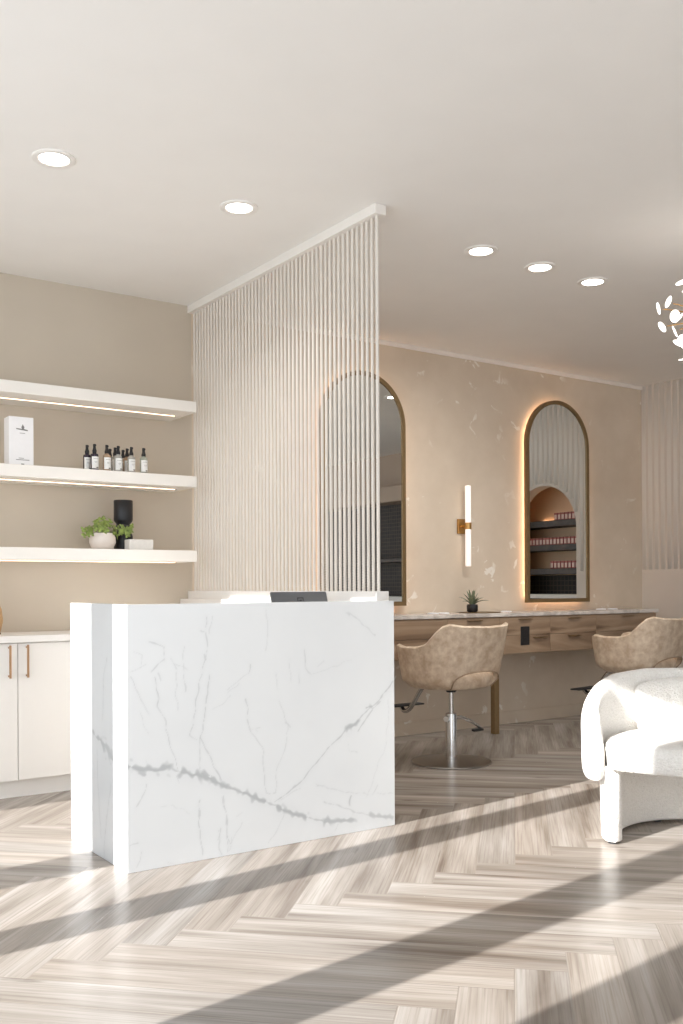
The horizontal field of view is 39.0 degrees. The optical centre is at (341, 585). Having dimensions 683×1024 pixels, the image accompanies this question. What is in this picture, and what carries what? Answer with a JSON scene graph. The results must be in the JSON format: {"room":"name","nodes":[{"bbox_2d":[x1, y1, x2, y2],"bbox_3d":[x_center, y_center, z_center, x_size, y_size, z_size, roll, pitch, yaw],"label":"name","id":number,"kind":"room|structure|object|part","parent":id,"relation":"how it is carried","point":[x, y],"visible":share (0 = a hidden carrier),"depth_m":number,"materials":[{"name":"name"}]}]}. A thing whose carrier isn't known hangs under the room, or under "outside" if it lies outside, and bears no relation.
{"room":"salon","nodes":[
{"label":"salon","id":0,"kind":"room"},
{"bbox_2d":[188,591,388,601],"bbox_3d":[-0.409,0.624,5.835,0.080,1.180,2.182,0,0,-35],"label":"wall","id":1,"kind":"structure","parent":0,"point":[248,595],"depth_m":5.79,"materials":[{"name":"white paint"}]},
{"bbox_2d":[180,599,270,603],"bbox_3d":[-0.651,0.652,6.058,0.059,1.128,1.535,0,0,-35],"label":"trim","id":2,"kind":"structure","parent":1,"relation":"attached to","point":[182,601],"depth_m":6.20,"materials":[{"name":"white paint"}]},
{"bbox_2d":[187,203,385,590],"bbox_3d":[-0.417,-0.957,5.838,0.072,1.986,2.181,0,0,-35],"label":"screen","id":3,"kind":"object","parent":1,"relation":"on","point":[215,507],"visible":1,"depth_m":5.78,"materials":[{"name":"white paint"}]},
{"bbox_2d":[0,273,641,722],"bbox_3d":[-0.359,-0.315,7.326,10.380,3.265,0.200,0,0,-35],"label":"wall","id":4,"kind":"structure","parent":0,"point":[466,420],"depth_m":7.44,"materials":[{"name":"paint"}]},
{"bbox_2d":[0,379,195,420],"bbox_3d":[-2.130,-1.158,5.727,2.600,0.073,0.407,0,0,-35],"label":"floating shelf","id":5,"kind":"object","parent":4,"relation":"attached to","point":[16,393],"visible":1,"depth_m":6.00,"materials":[{"name":"white paint"}]},
{"bbox_2d":[0,463,196,492],"bbox_3d":[-2.128,-0.670,5.726,2.600,0.075,0.407,0,0,-35],"label":"floating shelf","id":6,"kind":"object","parent":4,"relation":"attached to","point":[9,473],"visible":1,"depth_m":5.98,"materials":[{"name":"white paint"}]},
{"bbox_2d":[4,416,33,464],"bbox_3d":[-1.921,-0.853,5.746,0.145,0.288,0.101,0,0,-35],"label":"carton","id":7,"kind":"object","parent":6,"relation":"on","point":[18,431],"visible":0.84,"depth_m":5.70,"materials":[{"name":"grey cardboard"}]},
{"bbox_2d":[83,445,90,468],"bbox_3d":[-1.598,-0.796,6.062,0.049,0.172,0.049,0,0,-35],"label":"spray bottle","id":8,"kind":"object","parent":6,"relation":"on","point":[86,457],"visible":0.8,"depth_m":6.04,"materials":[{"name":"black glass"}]},
{"bbox_2d":[90,444,98,469],"bbox_3d":[-1.541,-0.796,6.022,0.049,0.172,0.049,0,0,-35],"label":"spray bottle","id":9,"kind":"object","parent":6,"relation":"on","point":[94,458],"visible":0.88,"depth_m":6.00,"materials":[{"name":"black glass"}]},
{"bbox_2d":[103,445,110,470],"bbox_3d":[-1.475,-0.797,6.068,0.049,0.172,0.049,0,0,-35],"label":"spray bottle","id":10,"kind":"object","parent":6,"relation":"on","point":[106,457],"visible":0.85,"depth_m":6.05,"materials":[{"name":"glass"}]},
{"bbox_2d":[111,447,116,470],"bbox_3d":[-1.449,-0.797,6.178,0.049,0.172,0.049,0,0,-35],"label":"spray bottle","id":11,"kind":"object","parent":6,"relation":"on","point":[115,448],"visible":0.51,"depth_m":6.16,"materials":[{"name":"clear glass"}]},
{"bbox_2d":[114,446,121,470],"bbox_3d":[-1.414,-0.797,6.111,0.049,0.172,0.049,0,0,-35],"label":"spray bottle","id":12,"kind":"object","parent":6,"relation":"on","point":[117,458],"visible":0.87,"depth_m":6.09,"materials":[{"name":"clear glass"}]},
{"bbox_2d":[121,450,124,470],"bbox_3d":[-1.423,-0.796,6.287,0.049,0.172,0.049,0,0,-35],"label":"spray bottle","id":13,"kind":"object","parent":6,"relation":"on","point":[123,451],"visible":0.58,"depth_m":6.28,"materials":[{"name":"clear glass"}]},
{"bbox_2d":[123,448,128,471],"bbox_3d":[-1.383,-0.797,6.226,0.049,0.172,0.049,0,0,-35],"label":"spray bottle","id":14,"kind":"object","parent":6,"relation":"on","point":[127,449],"visible":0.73,"depth_m":6.21,"materials":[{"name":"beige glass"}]},
{"bbox_2d":[127,447,134,471],"bbox_3d":[-1.341,-0.797,6.161,0.049,0.172,0.049,0,0,-35],"label":"spray bottle","id":15,"kind":"object","parent":6,"relation":"on","point":[131,459],"visible":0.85,"depth_m":6.14,"materials":[{"name":"clear glass"}]},
{"bbox_2d":[140,448,147,472],"bbox_3d":[-1.273,-0.797,6.209,0.049,0.172,0.049,0,0,-35],"label":"spray bottle","id":16,"kind":"object","parent":6,"relation":"on","point":[143,460],"visible":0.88,"depth_m":6.19,"materials":[{"name":"clear glass"}]},
{"bbox_2d":[0,547,196,562],"bbox_3d":[-2.125,-0.185,5.725,2.600,0.076,0.407,0,0,-35],"label":"floating shelf","id":17,"kind":"object","parent":4,"relation":"attached to","point":[15,554],"visible":1,"depth_m":5.93,"materials":[{"name":"white paint"}]},
{"bbox_2d":[89,533,115,548],"bbox_3d":[-1.511,-0.277,6.101,0.166,0.104,0.166,0,0,-35],"label":"plant pot","id":18,"kind":"object","parent":17,"relation":"on","point":[96,540],"depth_m":6.03,"materials":[{"name":"ceramic"}]},
{"bbox_2d":[81,515,133,548],"bbox_3d":[-1.472,-0.336,6.085,0.298,0.220,0.205,0,0,-1],"label":"potted plant","id":19,"kind":"object","parent":17,"relation":"on","point":[104,539],"visible":0.97,"depth_m":6.05,"materials":[{"name":"green plant"}]},
{"bbox_2d":[114,500,132,548],"bbox_3d":[-1.415,-0.388,6.260,0.122,0.326,0.122,0,0,-35],"label":"vase","id":20,"kind":"object","parent":17,"relation":"on","point":[123,509],"visible":0.6,"depth_m":6.21,"materials":[{"name":"black ceramic"}]},
{"bbox_2d":[125,539,152,549],"bbox_3d":[-1.294,-0.259,6.167,0.162,0.066,0.084,0,0,-35],"label":"box","id":21,"kind":"object","parent":17,"relation":"on","point":[139,544],"visible":0.79,"depth_m":6.13,"materials":[{"name":"white cardboard"}]},
{"bbox_2d":[319,370,406,605],"bbox_3d":[0.162,-0.752,7.523,0.810,1.830,0.074,0,0,-35],"label":"arched mirror","id":22,"kind":"object","parent":4,"relation":"attached to","point":[392,425],"visible":0.49,"depth_m":7.62,"materials":[{"name":"gold metal"}]},
{"bbox_2d":[394,619,446,660],"bbox_3d":[0.073,0.414,7.223,1.568,0.306,0.422,0,0,-35],"label":"drawer unit","id":23,"kind":"object","parent":4,"relation":"attached to","point":[415,632],"visible":0.03,"depth_m":7.33,"materials":[{"name":"brown wood"}]},
{"bbox_3d":[0.176,0.490,7.077,1.568,0.148,0.020,0,0,-35],"label":"drawer","id":24,"kind":"part","parent":23,"relation":"part of","materials":[{"name":"brown wood"}]},
{"bbox_3d":[0.175,0.338,7.077,1.568,0.151,0.020,0,0,-35],"label":"drawer","id":25,"kind":"part","parent":23,"relation":"part of","materials":[{"name":"brown wood"}]},
{"bbox_2d":[231,313,641,389],"bbox_3d":[0.962,-1.935,8.120,4.866,0.035,0.020,0,0,-35],"label":"trim","id":26,"kind":"structure","parent":4,"relation":"attached to","point":[382,342],"depth_m":8.28,"materials":[{"name":"beige paint"}]},
{"bbox_2d":[457,485,471,565],"bbox_3d":[1.044,-0.498,8.109,0.096,0.676,0.116,0,0,-35],"label":"wall sconce","id":27,"kind":"object","parent":4,"relation":"attached to","point":[464,526],"visible":1,"depth_m":8.07,"materials":[{"name":"white glass"}]},
{"bbox_3d":[1.016,-0.497,8.149,0.096,0.124,0.019,0,0,-35],"label":"plate","id":28,"kind":"part","parent":27,"relation":"part of","materials":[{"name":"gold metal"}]},
{"bbox_2d":[457,713,490,729],"bbox_3d":[1.126,1.156,8.221,0.379,0.111,0.014,0,0,-35],"label":"baseboard","id":29,"kind":"structure","parent":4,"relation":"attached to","point":[483,720],"depth_m":8.23,"materials":[{"name":"paint"}]},
{"bbox_2d":[500,616,549,653],"bbox_3d":[1.420,0.410,8.160,0.588,0.306,0.422,0,0,-35],"label":"drawer unit","id":30,"kind":"object","parent":4,"relation":"attached to","point":[525,634],"visible":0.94,"depth_m":8.01,"materials":[{"name":"brown wood"}]},
{"bbox_3d":[1.521,0.333,8.014,0.588,0.151,0.020,0,0,-35],"label":"drawer","id":31,"kind":"part","parent":30,"relation":"part of","materials":[{"name":"brown wood"}]},
{"bbox_3d":[1.521,0.417,7.997,0.100,0.154,0.005,0,0,-35],"label":"socket panel","id":32,"kind":"part","parent":30,"relation":"part of","materials":[{"name":"black plastic"}]},
{"bbox_3d":[1.522,0.486,8.013,0.588,0.148,0.020,0,0,-35],"label":"drawer","id":33,"kind":"part","parent":30,"relation":"part of","materials":[{"name":"brown wood"}]},
{"bbox_2d":[524,400,589,602],"bbox_3d":[1.948,-0.761,8.765,0.815,1.824,0.074,0,0,-35],"label":"arched mirror","id":34,"kind":"object","parent":4,"relation":"attached to","point":[556,443],"visible":1,"depth_m":8.73,"materials":[{"name":"gold metal"}]},
{"bbox_2d":[549,614,595,651],"bbox_3d":[1.900,0.408,8.494,0.578,0.306,0.422,0,0,-35],"label":"drawer unit","id":35,"kind":"object","parent":4,"relation":"attached to","point":[567,632],"visible":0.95,"depth_m":8.32,"materials":[{"name":"brown wood"}]},
{"bbox_3d":[2.002,0.332,8.348,0.578,0.151,0.020,0,0,-35],"label":"drawer","id":36,"kind":"part","parent":35,"relation":"part of","materials":[{"name":"brown wood"}]},
{"bbox_3d":[2.002,0.484,8.347,0.578,0.148,0.020,0,0,-35],"label":"drawer","id":37,"kind":"part","parent":35,"relation":"part of","materials":[{"name":"brown wood"}]},
{"bbox_2d":[0,0,682,385],"bbox_3d":[2.864,-2.073,2.685,10.380,0.200,11.717,0,0,-35],"label":"ceiling","id":38,"kind":"structure","parent":0,"point":[532,131],"depth_m":4.37,"materials":[{"name":"paint"}]},
{"bbox_2d":[31,148,75,168],"bbox_3d":[-1.312,-1.945,4.402,0.196,0.009,0.196,0,0,-35],"label":"recessed light","id":39,"kind":"object","parent":38,"relation":"in","point":[47,157],"visible":1,"depth_m":4.40,"materials":[{"name":"white paint"}]},
{"bbox_2d":[39,153,68,164],"bbox_3d":[-1.312,-1.946,4.402,0.132,0.002,0.132,0,0,-35],"label":"diffuser","id":40,"kind":"object","parent":39,"relation":"attached to","point":[44,158],"depth_m":4.41,"materials":[{"name":"white plastic"}]},
{"bbox_2d":[220,199,257,215],"bbox_3d":[-0.529,-1.947,4.979,0.196,0.009,0.196,0,0,-35],"label":"recessed light","id":41,"kind":"object","parent":38,"relation":"in","point":[238,207],"visible":1,"depth_m":4.97,"materials":[{"name":"white paint"}]},
{"bbox_2d":[226,203,251,212],"bbox_3d":[-0.529,-1.949,4.979,0.132,0.002,0.132,0,0,-35],"label":"diffuser","id":42,"kind":"object","parent":41,"relation":"attached to","point":[230,207],"depth_m":4.99,"materials":[{"name":"white plastic"}]},
{"bbox_2d":[464,245,497,256],"bbox_3d":[0.815,-1.952,5.639,0.196,0.009,0.196,0,0,-35],"label":"recessed light","id":43,"kind":"object","parent":38,"relation":"in","point":[476,250],"visible":1,"depth_m":5.63,"materials":[{"name":"white paint"}]},
{"bbox_2d":[470,248,491,254],"bbox_3d":[0.815,-1.954,5.639,0.132,0.002,0.132,0,0,-35],"label":"diffuser","id":44,"kind":"object","parent":43,"relation":"attached to","point":[473,251],"depth_m":5.64,"materials":[{"name":"white plastic"}]},
{"bbox_2d":[524,262,555,272],"bbox_3d":[1.220,-1.954,5.935,0.196,0.009,0.196,0,0,-35],"label":"recessed light","id":45,"kind":"object","parent":38,"relation":"in","point":[536,267],"visible":1,"depth_m":5.93,"materials":[{"name":"white paint"}]},
{"bbox_2d":[529,265,550,270],"bbox_3d":[1.220,-1.955,5.935,0.132,0.002,0.132,0,0,-35],"label":"diffuser","id":46,"kind":"object","parent":45,"relation":"attached to","point":[531,267],"depth_m":5.94,"materials":[{"name":"white plastic"}]},
{"bbox_2d":[577,277,607,286],"bbox_3d":[1.619,-1.955,6.222,0.196,0.009,0.196,0,0,-35],"label":"recessed light","id":47,"kind":"object","parent":38,"relation":"in","point":[589,281],"visible":1,"depth_m":6.21,"materials":[{"name":"white paint"}]},
{"bbox_2d":[582,279,602,284],"bbox_3d":[1.619,-1.956,6.222,0.132,0.002,0.132,0,0,-35],"label":"diffuser","id":48,"kind":"object","parent":47,"relation":"attached to","point":[586,281],"depth_m":6.23,"materials":[{"name":"white plastic"}]},
{"bbox_2d":[656,280,682,359],"bbox_3d":[2.146,-1.587,5.301,0.743,0.753,0.762,0,0,-35],"label":"chandelier","id":49,"kind":"object","parent":38,"relation":"hanging from","point":[675,315],"visible":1,"depth_m":5.32,"materials":[{"name":"white glass"}]},
{"bbox_2d":[0,715,682,1023],"bbox_3d":[2.880,1.192,2.678,9.780,0.001,11.117,0,0,-35],"label":"floor","id":50,"kind":"structure","parent":0,"point":[495,893],"depth_m":3.50,"materials":[{"name":"brown wood"}]},
{"bbox_2d":[0,630,70,798],"bbox_3d":[-1.991,0.756,5.726,1.208,0.932,0.549,0,0,-35],"label":"base cabinet","id":51,"kind":"object","parent":50,"relation":"on","point":[35,677],"depth_m":5.59,"materials":[{"name":"white paint"}]},
{"bbox_2d":[0,607,2,633],"bbox_3d":[-2.078,0.190,5.692,0.156,0.200,0.156,0,0,-35],"label":"vase","id":52,"kind":"object","parent":51,"relation":"on","point":[1,616],"visible":1,"depth_m":5.69,"materials":[{"name":"gold metal"}]},
{"bbox_3d":[-2.105,0.725,5.366,0.596,0.783,0.020,0,0,-35],"label":"door","id":53,"kind":"part","parent":51,"relation":"part of","materials":[{"name":"white paint"}]},
{"bbox_3d":[-1.886,0.435,5.487,0.012,0.188,0.034,0,0,-35],"label":"handle","id":54,"kind":"part","parent":51,"relation":"part of","materials":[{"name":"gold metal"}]},
{"bbox_3d":[-1.804,0.434,5.544,0.012,0.188,0.034,0,0,-35],"label":"handle","id":55,"kind":"part","parent":51,"relation":"part of","materials":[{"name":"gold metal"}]},
{"bbox_3d":[-1.999,0.309,5.734,1.208,0.039,0.530,0,0,-35],"label":"cabinet top","id":56,"kind":"part","parent":51,"relation":"part of","materials":[{"name":"white stone"}]},
{"bbox_3d":[-1.612,0.723,5.708,0.596,0.783,0.020,0,0,-35],"label":"door","id":57,"kind":"part","parent":51,"relation":"part of","materials":[{"name":"white paint"}]},
{"bbox_2d":[70,601,394,873],"bbox_3d":[-0.516,0.646,4.752,1.422,1.131,0.697,0,0,-35],"label":"reception desk","id":58,"kind":"object","parent":50,"relation":"on","point":[200,731],"visible":1,"depth_m":4.38,"materials":[{"name":"stone"}]},
{"bbox_3d":[-1.093,0.648,4.381,0.050,1.131,0.647,0,0,-35],"label":"panel","id":59,"kind":"part","parent":58,"relation":"part of","materials":[{"name":"stone"}]},
{"bbox_2d":[270,592,327,601],"bbox_3d":[-0.211,0.202,5.097,0.356,0.336,0.170,0,0,-35],"label":"screen","id":60,"kind":"object","parent":58,"relation":"on","point":[275,596],"visible":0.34,"depth_m":5.10,"materials":[{"name":"grey plastic"}]},
{"bbox_2d":[394,718,444,736],"bbox_3d":[0.636,1.157,7.880,0.527,0.111,0.014,0,0,-35],"label":"baseboard","id":61,"kind":"structure","parent":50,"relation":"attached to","point":[438,725],"depth_m":7.87,"materials":[{"name":"paint"}]},
{"bbox_2d":[394,622,507,769],"bbox_3d":[0.703,0.730,6.672,0.675,0.962,0.883,0,0,-38],"label":"chair","id":62,"kind":"object","parent":50,"relation":"on","point":[456,657],"visible":1,"depth_m":6.38,"materials":[{"name":"beige fabric"}]},
{"bbox_3d":[0.445,0.864,6.973,0.340,0.012,0.090,0,0,-38],"label":"foot plate","id":63,"kind":"part","parent":62,"relation":"part of","materials":[{"name":"black metal"}]},
{"bbox_3d":[0.742,0.636,6.622,0.585,0.116,0.525,0,0,-38],"label":"seat","id":64,"kind":"part","parent":62,"relation":"part of","materials":[{"name":"beige fabric"}]},
{"bbox_3d":[0.751,0.821,6.610,0.031,0.190,0.031,0,0,-38],"label":"gas rod","id":65,"kind":"part","parent":62,"relation":"part of","materials":[{"name":"silver metal"}]},
{"bbox_3d":[0.876,0.943,6.669,0.216,0.109,0.030,0,0,-27],"label":"pump lever","id":66,"kind":"part","parent":62,"relation":"part of","materials":[{"name":"silver metal"}]},
{"bbox_2d":[447,617,499,733],"bbox_3d":[0.958,0.735,7.837,0.579,0.954,0.422,0,0,-35],"label":"drawer unit","id":67,"kind":"object","parent":50,"relation":"on","point":[483,621],"visible":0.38,"depth_m":7.83,"materials":[{"name":"brown wood"}]},
{"bbox_3d":[1.050,0.335,7.685,0.558,0.151,0.020,0,0,-35],"label":"drawer","id":68,"kind":"part","parent":67,"relation":"part of","materials":[{"name":"brown wood"}]},
{"bbox_3d":[1.252,0.887,7.878,0.050,0.647,0.050,0,0,-35],"label":"leg","id":69,"kind":"part","parent":67,"relation":"part of","materials":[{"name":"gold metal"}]},
{"bbox_2d":[394,608,658,619],"bbox_3d":[0.983,0.242,7.864,4.515,0.031,0.413,0,0,-35],"label":"countertop","id":70,"kind":"structure","parent":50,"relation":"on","point":[619,610],"depth_m":8.01,"materials":[{"name":"stone"}]},
{"bbox_2d":[459,611,500,612],"bbox_3d":[1.143,0.222,7.970,0.346,0.006,0.346,0,0,-35],"label":"tray","id":71,"kind":"object","parent":70,"relation":"on","point":[477,611],"visible":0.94,"depth_m":7.87,"materials":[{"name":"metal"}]},
{"bbox_2d":[460,590,487,611],"bbox_3d":[1.076,0.126,7.940,0.223,0.188,0.209,0,0,41],"label":"potted succulent","id":72,"kind":"object","parent":71,"relation":"on","point":[472,606],"visible":0.98,"depth_m":7.91,"materials":[{"name":"green plant"}]},
{"bbox_2d":[499,703,583,724],"bbox_3d":[1.810,1.154,8.697,1.078,0.111,0.014,0,0,-35],"label":"baseboard","id":73,"kind":"structure","parent":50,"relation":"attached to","point":[525,715],"depth_m":8.67,"materials":[{"name":"paint"}]},
{"bbox_2d":[596,612,655,635],"bbox_3d":[2.480,0.730,8.896,0.828,0.954,0.422,0,0,-35],"label":"drawer unit","id":74,"kind":"object","parent":50,"relation":"on","point":[606,624],"visible":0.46,"depth_m":8.67,"materials":[{"name":"brown wood"}]},
{"bbox_3d":[2.581,0.482,8.750,0.828,0.148,0.020,0,0,-35],"label":"drawer","id":75,"kind":"part","parent":74,"relation":"part of","materials":[{"name":"brown wood"}]},
{"bbox_2d":[570,617,682,694],"bbox_3d":[2.318,0.721,7.734,0.675,0.969,0.883,0,0,-44],"label":"chair","id":76,"kind":"object","parent":50,"relation":"on","point":[656,642],"visible":0.68,"depth_m":7.39,"materials":[{"name":"beige leather"}]},
{"bbox_3d":[2.029,0.851,8.006,0.340,0.012,0.090,0,0,-44],"label":"foot plate","id":77,"kind":"part","parent":76,"relation":"part of","materials":[{"name":"black metal"}]},
{"bbox_3d":[2.361,0.623,7.688,0.585,0.116,0.525,0,0,-44],"label":"seat","id":78,"kind":"part","parent":76,"relation":"part of","materials":[{"name":"beige fabric"}]},
{"bbox_2d":[581,668,682,843],"bbox_3d":[1.787,0.815,4.616,1.216,0.772,0.943,0,0,25],"label":"armchair","id":79,"kind":"object","parent":50,"relation":"on","point":[632,720],"visible":1,"depth_m":4.78,"materials":[{"name":"white fabric"}]},
{"bbox_2d":[604,727,682,777],"bbox_3d":[1.764,0.783,4.564,0.980,0.132,0.812,0,0,25],"label":"seat cushion","id":80,"kind":"object","parent":79,"relation":"on","point":[641,750],"depth_m":4.39,"materials":[{"name":"white fabric"}]},
{"bbox_2d":[635,677,682,728],"bbox_3d":[1.896,0.631,4.846,0.783,0.320,0.257,0,0,25],"label":"cushion","id":81,"kind":"object","parent":79,"relation":"on","point":[658,700],"depth_m":4.91,"materials":[{"name":"white fabric"}]},
{"bbox_2d":[467,604,477,611],"bbox_3d":[1.076,0.187,7.935,0.094,0.064,0.094,0,0,-35],"label":"pot","id":82,"kind":"object","parent":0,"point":[470,607],"depth_m":7.90,"materials":[{"name":"black ceramic"}]},
{"bbox_2d":[641,379,682,667],"bbox_3d":[4.031,-0.359,8.117,0.160,3.215,3.517,0,0,-35],"label":"wall","id":83,"kind":"structure","parent":0,"point":[662,589],"depth_m":9.31,"materials":[{"name":"grey paint"}]},
{"bbox_2d":[642,378,682,569],"bbox_3d":[3.940,-1.064,8.102,0.002,1.805,3.432,0,0,-35],"label":"panel","id":84,"kind":"object","parent":83,"relation":"attached to","point":[668,383],"depth_m":9.31,"materials":[{"name":"paint"}]}
]}

